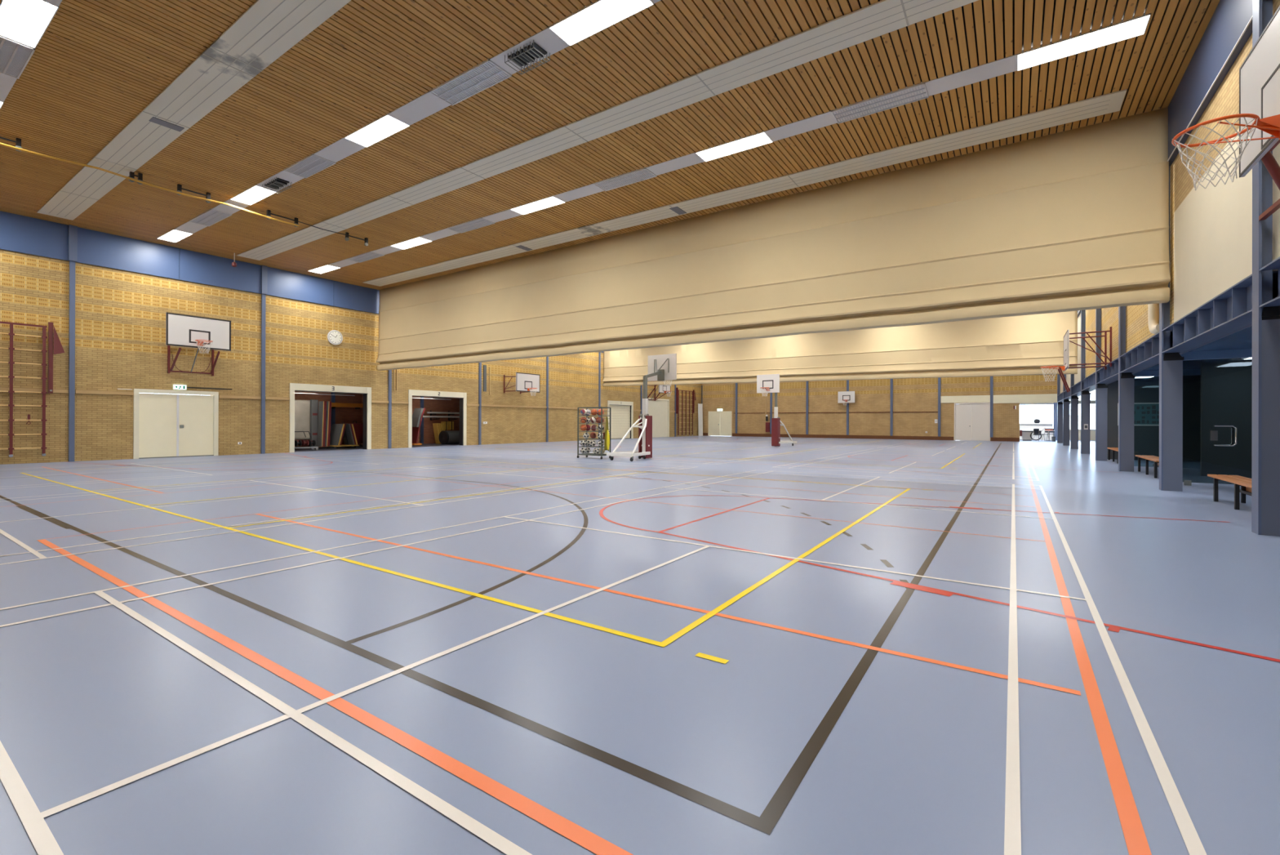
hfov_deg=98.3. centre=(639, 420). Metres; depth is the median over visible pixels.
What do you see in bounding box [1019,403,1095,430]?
window
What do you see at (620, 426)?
roller shutter
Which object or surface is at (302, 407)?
sheet
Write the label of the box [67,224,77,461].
trim
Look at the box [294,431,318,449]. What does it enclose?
trolley
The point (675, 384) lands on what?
trim
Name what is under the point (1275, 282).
trim
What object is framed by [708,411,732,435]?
door
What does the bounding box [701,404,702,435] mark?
post
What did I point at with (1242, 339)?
ceiling
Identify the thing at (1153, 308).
downpipe
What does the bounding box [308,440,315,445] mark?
dumbbell
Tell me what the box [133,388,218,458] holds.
door
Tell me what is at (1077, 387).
trim
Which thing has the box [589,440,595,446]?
football
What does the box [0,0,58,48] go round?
ceiling light
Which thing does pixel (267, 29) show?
ceiling panel
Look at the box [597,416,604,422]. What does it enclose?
basketball
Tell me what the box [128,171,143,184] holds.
track
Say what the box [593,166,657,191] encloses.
vent
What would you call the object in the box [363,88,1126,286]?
ceiling panel
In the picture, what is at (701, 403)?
post
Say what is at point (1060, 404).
column
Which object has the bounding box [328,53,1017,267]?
trim
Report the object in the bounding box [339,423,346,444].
mat
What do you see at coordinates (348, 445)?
trolley
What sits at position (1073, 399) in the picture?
column
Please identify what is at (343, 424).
mat
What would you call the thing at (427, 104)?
trim
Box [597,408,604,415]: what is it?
basketball
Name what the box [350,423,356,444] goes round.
mat
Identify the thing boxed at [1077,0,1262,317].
trim
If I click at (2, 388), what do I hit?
trim
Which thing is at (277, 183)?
ceiling vent
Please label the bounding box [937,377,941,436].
trim
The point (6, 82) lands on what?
trim
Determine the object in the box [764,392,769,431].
winch
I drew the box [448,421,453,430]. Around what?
box
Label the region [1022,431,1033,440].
sideboard
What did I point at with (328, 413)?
mat
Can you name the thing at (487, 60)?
light
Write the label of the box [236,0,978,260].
ceiling panel
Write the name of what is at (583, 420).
ball
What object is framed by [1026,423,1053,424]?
countertop
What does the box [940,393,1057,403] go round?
trim
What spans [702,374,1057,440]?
wall
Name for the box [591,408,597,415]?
basketball
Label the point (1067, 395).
trim
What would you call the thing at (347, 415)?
wall
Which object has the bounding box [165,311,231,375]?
basketball hoop
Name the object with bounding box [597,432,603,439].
football
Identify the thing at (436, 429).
block
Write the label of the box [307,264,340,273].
ceiling light
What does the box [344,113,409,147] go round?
ceiling light
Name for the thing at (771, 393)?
trim
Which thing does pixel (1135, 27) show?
ceiling light
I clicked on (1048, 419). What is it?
wall
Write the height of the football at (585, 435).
0.212 m
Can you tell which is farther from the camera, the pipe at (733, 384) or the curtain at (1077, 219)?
the pipe at (733, 384)
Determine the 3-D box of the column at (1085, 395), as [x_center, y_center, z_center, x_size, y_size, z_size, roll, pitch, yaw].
[18.385,-2.224,22.808,0.310,7.150,0.210,0,0,34]
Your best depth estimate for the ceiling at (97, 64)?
10.23 m
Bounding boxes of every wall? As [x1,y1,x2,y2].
[0,248,702,464]
[294,391,459,447]
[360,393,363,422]
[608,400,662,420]
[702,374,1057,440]
[971,400,1095,440]
[1019,414,1095,429]
[1059,0,1279,393]
[1106,379,1159,460]
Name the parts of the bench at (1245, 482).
leg, leg, leg, rail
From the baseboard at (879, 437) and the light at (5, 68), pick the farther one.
the baseboard at (879, 437)
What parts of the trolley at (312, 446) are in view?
handle rail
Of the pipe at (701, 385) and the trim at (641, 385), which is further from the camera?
the pipe at (701, 385)
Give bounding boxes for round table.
[1043,430,1054,440]
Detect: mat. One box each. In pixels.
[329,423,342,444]
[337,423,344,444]
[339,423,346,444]
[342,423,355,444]
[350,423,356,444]
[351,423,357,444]
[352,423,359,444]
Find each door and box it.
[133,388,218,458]
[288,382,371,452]
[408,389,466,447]
[607,400,633,439]
[648,397,669,437]
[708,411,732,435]
[954,402,990,440]
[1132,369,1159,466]
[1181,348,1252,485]
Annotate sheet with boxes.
[294,399,310,439]
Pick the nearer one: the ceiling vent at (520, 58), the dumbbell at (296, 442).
the ceiling vent at (520, 58)
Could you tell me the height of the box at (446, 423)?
0.520 m
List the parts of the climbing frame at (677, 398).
wall post, wall post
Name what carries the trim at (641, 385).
attached to the wall at (120, 315)
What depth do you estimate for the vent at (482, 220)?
16.60 m
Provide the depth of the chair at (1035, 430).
38.33 m
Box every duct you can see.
[483,364,486,391]
[488,367,490,395]
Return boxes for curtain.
[375,106,1170,370]
[602,310,1077,386]
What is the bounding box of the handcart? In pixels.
[1030,426,1045,439]
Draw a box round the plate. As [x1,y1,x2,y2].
[1084,423,1088,429]
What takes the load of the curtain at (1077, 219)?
hanging from the ceiling at (97, 64)
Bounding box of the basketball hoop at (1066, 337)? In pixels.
[1040,326,1111,392]
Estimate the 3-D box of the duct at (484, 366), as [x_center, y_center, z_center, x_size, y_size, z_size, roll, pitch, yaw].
[-8.398,-2.307,29.947,0.050,1.430,0.180,0,0,34]
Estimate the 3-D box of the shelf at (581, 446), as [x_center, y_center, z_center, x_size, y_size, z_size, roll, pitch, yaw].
[-1.584,0.890,19.071,1.042,0.019,0.502,0,0,34]
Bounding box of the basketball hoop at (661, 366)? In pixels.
[606,353,676,461]
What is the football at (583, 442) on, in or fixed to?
on the ball rack at (601, 407)
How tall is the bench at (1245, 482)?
0.420 m
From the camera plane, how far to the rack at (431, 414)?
31.85 m
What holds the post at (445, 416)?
on the rack at (431, 414)
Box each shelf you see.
[577,438,604,439]
[578,415,609,416]
[579,431,609,431]
[580,453,606,454]
[581,445,609,447]
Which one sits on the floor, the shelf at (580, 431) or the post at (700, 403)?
the post at (700, 403)
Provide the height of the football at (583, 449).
0.212 m
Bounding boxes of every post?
[422,415,459,417]
[426,411,459,413]
[697,403,699,435]
[698,404,700,435]
[699,403,701,435]
[701,403,702,435]
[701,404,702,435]
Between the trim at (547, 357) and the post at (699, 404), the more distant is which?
the post at (699, 404)
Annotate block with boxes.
[432,422,440,444]
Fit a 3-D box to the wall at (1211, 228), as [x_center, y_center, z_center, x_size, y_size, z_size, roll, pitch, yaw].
[14.116,-3.831,16.242,0.300,4.280,47.900,0,0,34]
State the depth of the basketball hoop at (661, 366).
18.88 m
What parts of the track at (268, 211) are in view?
rod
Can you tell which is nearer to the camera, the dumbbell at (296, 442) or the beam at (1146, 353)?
the beam at (1146, 353)
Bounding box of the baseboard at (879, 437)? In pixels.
[702,432,1019,441]
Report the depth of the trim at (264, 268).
21.05 m
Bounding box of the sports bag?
[1033,418,1039,423]
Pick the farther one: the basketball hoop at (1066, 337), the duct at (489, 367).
the duct at (489, 367)
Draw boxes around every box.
[342,420,363,447]
[440,421,448,430]
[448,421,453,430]
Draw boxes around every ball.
[580,408,586,415]
[580,416,586,422]
[586,408,591,415]
[586,424,591,431]
[590,416,596,422]
[591,424,597,431]
[597,424,604,431]
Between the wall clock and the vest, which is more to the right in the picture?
the vest
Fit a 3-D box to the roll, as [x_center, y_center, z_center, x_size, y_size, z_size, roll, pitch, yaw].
[-10.159,0.904,30.878,0.730,0.730,1.990,0,0,34]
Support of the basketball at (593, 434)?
on the ball rack at (601, 407)
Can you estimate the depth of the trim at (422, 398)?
30.57 m
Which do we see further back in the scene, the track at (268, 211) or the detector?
the detector
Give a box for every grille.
[148,116,184,132]
[515,245,532,250]
[669,206,686,214]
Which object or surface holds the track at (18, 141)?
attached to the ceiling at (97, 64)
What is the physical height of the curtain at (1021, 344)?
3.752 m
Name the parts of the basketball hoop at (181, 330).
swing arm, wall frame, swing arm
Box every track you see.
[0,137,22,151]
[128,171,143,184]
[177,183,211,203]
[266,209,297,226]
[344,231,368,246]
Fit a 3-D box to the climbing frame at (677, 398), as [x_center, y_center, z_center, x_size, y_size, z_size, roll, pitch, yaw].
[4.015,-0.761,48.160,0.200,4.100,3.350,0,0,34]
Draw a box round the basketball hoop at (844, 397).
[837,391,854,404]
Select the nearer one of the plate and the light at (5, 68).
the light at (5, 68)
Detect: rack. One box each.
[430,410,457,420]
[577,406,611,458]
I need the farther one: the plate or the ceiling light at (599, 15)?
the plate
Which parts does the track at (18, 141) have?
rod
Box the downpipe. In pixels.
[1147,303,1159,333]
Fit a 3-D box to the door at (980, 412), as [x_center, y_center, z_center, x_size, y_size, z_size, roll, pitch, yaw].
[23.352,0.057,38.916,2.180,2.660,0.160,0,0,34]
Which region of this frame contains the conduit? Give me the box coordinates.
[186,386,231,389]
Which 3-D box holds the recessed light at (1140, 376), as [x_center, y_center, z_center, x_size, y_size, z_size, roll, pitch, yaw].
[15.347,-1.366,16.911,0.600,0.040,1.200,0,0,34]
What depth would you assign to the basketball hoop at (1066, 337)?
16.89 m
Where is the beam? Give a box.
[331,402,363,408]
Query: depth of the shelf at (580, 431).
18.81 m
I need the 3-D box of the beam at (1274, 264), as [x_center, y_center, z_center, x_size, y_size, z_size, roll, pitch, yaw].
[5.833,-1.514,4.241,0.285,0.435,4.770,0,0,34]
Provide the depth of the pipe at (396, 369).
25.66 m
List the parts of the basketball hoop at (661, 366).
frame, post, post, arm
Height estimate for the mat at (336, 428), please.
0.960 m
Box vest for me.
[604,416,609,450]
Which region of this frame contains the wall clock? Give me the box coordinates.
[327,329,342,344]
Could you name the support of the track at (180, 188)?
attached to the ceiling at (97, 64)
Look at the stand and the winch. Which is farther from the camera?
the winch
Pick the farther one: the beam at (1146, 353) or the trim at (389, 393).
the trim at (389, 393)
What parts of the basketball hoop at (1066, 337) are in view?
hanging leg, hanging leg, arm, arm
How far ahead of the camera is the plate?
22.70 m
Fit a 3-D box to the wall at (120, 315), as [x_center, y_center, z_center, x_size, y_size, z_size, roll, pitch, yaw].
[-7.848,-2.369,31.073,0.300,7.300,47.900,0,0,34]
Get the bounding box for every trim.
[0,0,62,102]
[0,210,603,352]
[0,386,697,413]
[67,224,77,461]
[173,0,661,233]
[260,265,267,453]
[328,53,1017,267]
[330,392,335,430]
[387,369,391,448]
[420,396,423,444]
[478,362,481,444]
[546,356,548,441]
[598,351,600,433]
[640,385,642,413]
[674,384,675,436]
[733,411,937,413]
[735,382,737,433]
[769,392,772,433]
[805,381,808,434]
[846,379,848,435]
[889,378,893,435]
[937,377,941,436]
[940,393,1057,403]
[990,376,993,437]
[1053,402,1057,439]
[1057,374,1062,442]
[1057,391,1062,401]
[1062,277,1278,402]
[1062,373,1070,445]
[1063,387,1070,399]
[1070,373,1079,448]
[1071,381,1080,395]
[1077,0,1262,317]
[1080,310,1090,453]
[1081,371,1106,391]
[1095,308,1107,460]
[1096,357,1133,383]
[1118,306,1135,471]
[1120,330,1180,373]
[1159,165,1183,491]
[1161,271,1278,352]
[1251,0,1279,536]
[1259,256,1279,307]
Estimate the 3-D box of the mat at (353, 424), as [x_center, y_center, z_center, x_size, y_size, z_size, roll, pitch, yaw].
[-13.435,0.617,25.759,0.800,0.960,0.285,0,0,34]
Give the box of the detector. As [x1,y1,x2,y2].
[231,253,236,266]
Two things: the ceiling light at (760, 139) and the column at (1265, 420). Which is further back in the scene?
the ceiling light at (760, 139)
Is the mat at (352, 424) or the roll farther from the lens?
the roll
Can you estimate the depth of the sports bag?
41.27 m
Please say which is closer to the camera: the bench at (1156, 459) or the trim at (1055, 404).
the bench at (1156, 459)
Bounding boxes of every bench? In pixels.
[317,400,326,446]
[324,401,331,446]
[1106,447,1134,463]
[1135,454,1159,478]
[1207,474,1251,509]
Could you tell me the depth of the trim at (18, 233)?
18.72 m
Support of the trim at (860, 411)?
attached to the wall at (909, 394)
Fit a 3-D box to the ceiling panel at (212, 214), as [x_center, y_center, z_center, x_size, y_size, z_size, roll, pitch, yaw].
[-12.477,-5.897,16.052,1.670,0.050,0.495,0,0,34]
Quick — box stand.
[756,373,796,446]
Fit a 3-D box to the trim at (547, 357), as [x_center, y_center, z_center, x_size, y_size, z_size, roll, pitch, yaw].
[-5.657,-2.284,33.924,0.140,7.150,0.180,0,0,34]
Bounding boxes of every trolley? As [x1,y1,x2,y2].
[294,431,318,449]
[327,421,358,448]
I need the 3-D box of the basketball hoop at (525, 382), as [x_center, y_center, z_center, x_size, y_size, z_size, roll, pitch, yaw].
[-6.494,-2.026,31.158,1.816,1.277,1.830,0,0,34]
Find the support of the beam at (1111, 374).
attached to the wall at (1211, 228)
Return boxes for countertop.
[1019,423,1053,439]
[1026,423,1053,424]
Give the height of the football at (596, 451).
0.212 m
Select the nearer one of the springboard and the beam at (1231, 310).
the beam at (1231, 310)
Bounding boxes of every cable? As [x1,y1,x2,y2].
[0,142,299,226]
[297,221,346,235]
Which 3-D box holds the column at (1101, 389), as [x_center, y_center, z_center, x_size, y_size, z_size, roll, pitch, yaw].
[15.598,-2.238,18.682,0.310,7.150,0.210,0,0,34]
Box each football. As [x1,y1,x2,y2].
[580,440,586,445]
[580,447,586,453]
[582,432,589,438]
[586,417,591,422]
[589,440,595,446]
[593,448,599,453]
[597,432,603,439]
[597,440,604,446]
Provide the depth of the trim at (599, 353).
38.20 m
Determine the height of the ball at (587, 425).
0.224 m
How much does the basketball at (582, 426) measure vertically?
0.224 m
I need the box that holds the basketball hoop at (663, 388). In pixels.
[647,384,671,400]
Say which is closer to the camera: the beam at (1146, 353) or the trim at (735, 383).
the beam at (1146, 353)
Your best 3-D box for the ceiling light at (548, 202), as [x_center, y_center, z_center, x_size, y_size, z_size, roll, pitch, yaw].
[-2.798,-5.879,15.081,1.600,0.050,0.490,0,0,34]
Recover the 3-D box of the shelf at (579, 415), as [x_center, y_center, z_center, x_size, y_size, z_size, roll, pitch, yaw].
[-1.580,-0.175,19.072,1.042,0.019,0.502,0,0,34]
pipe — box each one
[393,369,395,390]
[395,368,397,390]
[701,385,702,403]
[733,384,733,421]
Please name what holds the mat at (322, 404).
on the floor
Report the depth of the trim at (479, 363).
29.62 m
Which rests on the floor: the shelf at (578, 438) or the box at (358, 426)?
the box at (358, 426)
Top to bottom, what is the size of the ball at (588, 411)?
0.224 m
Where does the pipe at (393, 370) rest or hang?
attached to the wall at (120, 315)
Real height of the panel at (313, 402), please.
2.180 m
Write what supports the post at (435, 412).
on the rack at (431, 414)
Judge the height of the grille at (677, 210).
0.012 m
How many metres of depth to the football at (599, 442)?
18.70 m
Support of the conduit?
attached to the wall at (120, 315)
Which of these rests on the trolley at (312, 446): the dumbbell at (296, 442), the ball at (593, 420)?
the dumbbell at (296, 442)
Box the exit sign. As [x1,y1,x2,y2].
[173,384,186,389]
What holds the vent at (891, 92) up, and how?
attached to the ceiling at (97, 64)
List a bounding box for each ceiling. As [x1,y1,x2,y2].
[0,0,1220,289]
[1069,325,1252,400]
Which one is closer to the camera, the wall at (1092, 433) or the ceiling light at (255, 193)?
the ceiling light at (255, 193)
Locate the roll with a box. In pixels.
[438,430,459,444]
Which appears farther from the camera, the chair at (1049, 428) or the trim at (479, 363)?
the chair at (1049, 428)
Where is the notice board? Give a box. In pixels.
[1117,402,1159,425]
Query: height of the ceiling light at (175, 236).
0.050 m
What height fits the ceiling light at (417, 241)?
0.050 m
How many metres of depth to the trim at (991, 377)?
38.18 m
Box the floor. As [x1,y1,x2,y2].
[0,435,1279,854]
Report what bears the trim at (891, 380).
attached to the wall at (909, 394)
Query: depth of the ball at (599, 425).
18.69 m
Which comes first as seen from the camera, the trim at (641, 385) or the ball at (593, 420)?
the ball at (593, 420)
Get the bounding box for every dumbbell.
[294,440,302,445]
[302,440,309,445]
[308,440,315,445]
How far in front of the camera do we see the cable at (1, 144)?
13.07 m
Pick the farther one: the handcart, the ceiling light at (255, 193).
the handcart
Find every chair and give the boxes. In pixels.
[1032,428,1044,440]
[1046,428,1054,439]
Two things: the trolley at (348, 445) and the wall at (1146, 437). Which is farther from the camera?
the trolley at (348, 445)
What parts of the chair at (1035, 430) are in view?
backrest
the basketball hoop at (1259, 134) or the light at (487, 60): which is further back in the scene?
the light at (487, 60)
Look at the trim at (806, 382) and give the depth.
45.33 m
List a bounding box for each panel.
[36,0,351,220]
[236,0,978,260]
[310,399,318,448]
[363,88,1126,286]
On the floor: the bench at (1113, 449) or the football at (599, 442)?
the bench at (1113, 449)
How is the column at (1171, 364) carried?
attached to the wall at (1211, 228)
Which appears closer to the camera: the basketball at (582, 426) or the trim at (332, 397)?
the basketball at (582, 426)
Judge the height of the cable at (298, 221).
0.051 m
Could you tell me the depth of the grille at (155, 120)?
10.94 m
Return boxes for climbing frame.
[0,320,64,457]
[675,387,696,435]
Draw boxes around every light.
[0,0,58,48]
[0,35,35,79]
[156,229,192,242]
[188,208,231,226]
[230,184,275,204]
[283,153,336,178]
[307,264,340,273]
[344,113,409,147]
[346,250,384,262]
[390,235,432,249]
[429,57,511,106]
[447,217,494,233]
[510,195,564,214]
[548,0,653,46]
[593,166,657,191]
[695,129,773,161]
[1017,13,1151,71]
[1135,376,1152,377]
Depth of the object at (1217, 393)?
11.07 m
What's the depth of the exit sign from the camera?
18.94 m
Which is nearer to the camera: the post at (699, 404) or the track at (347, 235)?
the track at (347, 235)
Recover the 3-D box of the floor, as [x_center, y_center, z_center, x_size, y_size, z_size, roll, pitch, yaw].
[4.593,1.411,26.458,32.600,0.205,54.201,0,0,34]
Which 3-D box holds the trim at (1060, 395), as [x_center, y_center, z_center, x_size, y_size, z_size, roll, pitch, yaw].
[25.345,-1.417,33.129,0.285,0.435,4.770,0,0,34]
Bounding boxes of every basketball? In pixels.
[580,424,586,431]
[590,431,596,438]
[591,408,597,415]
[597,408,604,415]
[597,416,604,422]
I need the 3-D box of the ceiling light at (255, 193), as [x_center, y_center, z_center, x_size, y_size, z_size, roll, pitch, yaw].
[-10.107,-5.902,14.452,1.550,0.050,0.485,0,0,34]
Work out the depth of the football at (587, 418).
19.29 m
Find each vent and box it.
[262,177,291,193]
[504,40,550,75]
[831,81,928,124]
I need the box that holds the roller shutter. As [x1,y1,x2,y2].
[608,404,630,438]
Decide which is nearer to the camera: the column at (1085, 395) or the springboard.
the column at (1085, 395)
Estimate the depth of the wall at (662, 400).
40.87 m
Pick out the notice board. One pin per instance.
(1144, 413)
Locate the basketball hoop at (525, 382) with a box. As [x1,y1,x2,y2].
[503,372,540,395]
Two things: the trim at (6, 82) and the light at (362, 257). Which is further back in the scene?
the light at (362, 257)
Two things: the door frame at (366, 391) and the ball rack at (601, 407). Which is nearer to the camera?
the ball rack at (601, 407)
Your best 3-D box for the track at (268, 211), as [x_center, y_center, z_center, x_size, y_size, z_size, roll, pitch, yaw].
[-10.199,-5.768,15.790,0.080,0.255,0.830,0,0,34]
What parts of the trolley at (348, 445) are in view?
frame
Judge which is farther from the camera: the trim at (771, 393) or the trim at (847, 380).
the trim at (771, 393)
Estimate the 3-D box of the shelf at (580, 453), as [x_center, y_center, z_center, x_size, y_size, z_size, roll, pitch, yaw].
[-1.584,1.145,19.071,1.042,0.019,0.502,0,0,34]
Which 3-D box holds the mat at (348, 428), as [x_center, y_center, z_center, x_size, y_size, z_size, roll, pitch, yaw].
[-13.545,0.617,25.597,0.800,0.960,0.285,0,0,34]
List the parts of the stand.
post, post, frame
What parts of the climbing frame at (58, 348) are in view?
rail, wall post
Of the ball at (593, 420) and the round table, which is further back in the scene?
the round table
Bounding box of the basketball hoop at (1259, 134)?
[1171,5,1279,220]
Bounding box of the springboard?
[412,408,425,444]
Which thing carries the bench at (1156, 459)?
on the floor
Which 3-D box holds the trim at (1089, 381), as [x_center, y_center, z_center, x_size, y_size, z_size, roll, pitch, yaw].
[16.983,-1.459,20.748,0.285,0.435,4.770,0,0,34]
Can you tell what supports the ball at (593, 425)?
on the ball rack at (601, 407)
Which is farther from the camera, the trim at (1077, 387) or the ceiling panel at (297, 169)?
the trim at (1077, 387)
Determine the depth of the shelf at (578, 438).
19.07 m
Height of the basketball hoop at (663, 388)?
1.580 m
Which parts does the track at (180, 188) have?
rod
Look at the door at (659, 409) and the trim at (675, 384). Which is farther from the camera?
the trim at (675, 384)
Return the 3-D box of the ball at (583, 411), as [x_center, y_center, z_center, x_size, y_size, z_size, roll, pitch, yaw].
[-1.956,-0.300,19.194,0.224,0.224,0.224,0,0,34]
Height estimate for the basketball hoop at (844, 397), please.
1.112 m
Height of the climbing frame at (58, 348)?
3.950 m
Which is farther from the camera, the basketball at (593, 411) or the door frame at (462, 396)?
the door frame at (462, 396)
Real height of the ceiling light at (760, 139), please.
0.050 m
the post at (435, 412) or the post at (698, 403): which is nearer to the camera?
the post at (435, 412)

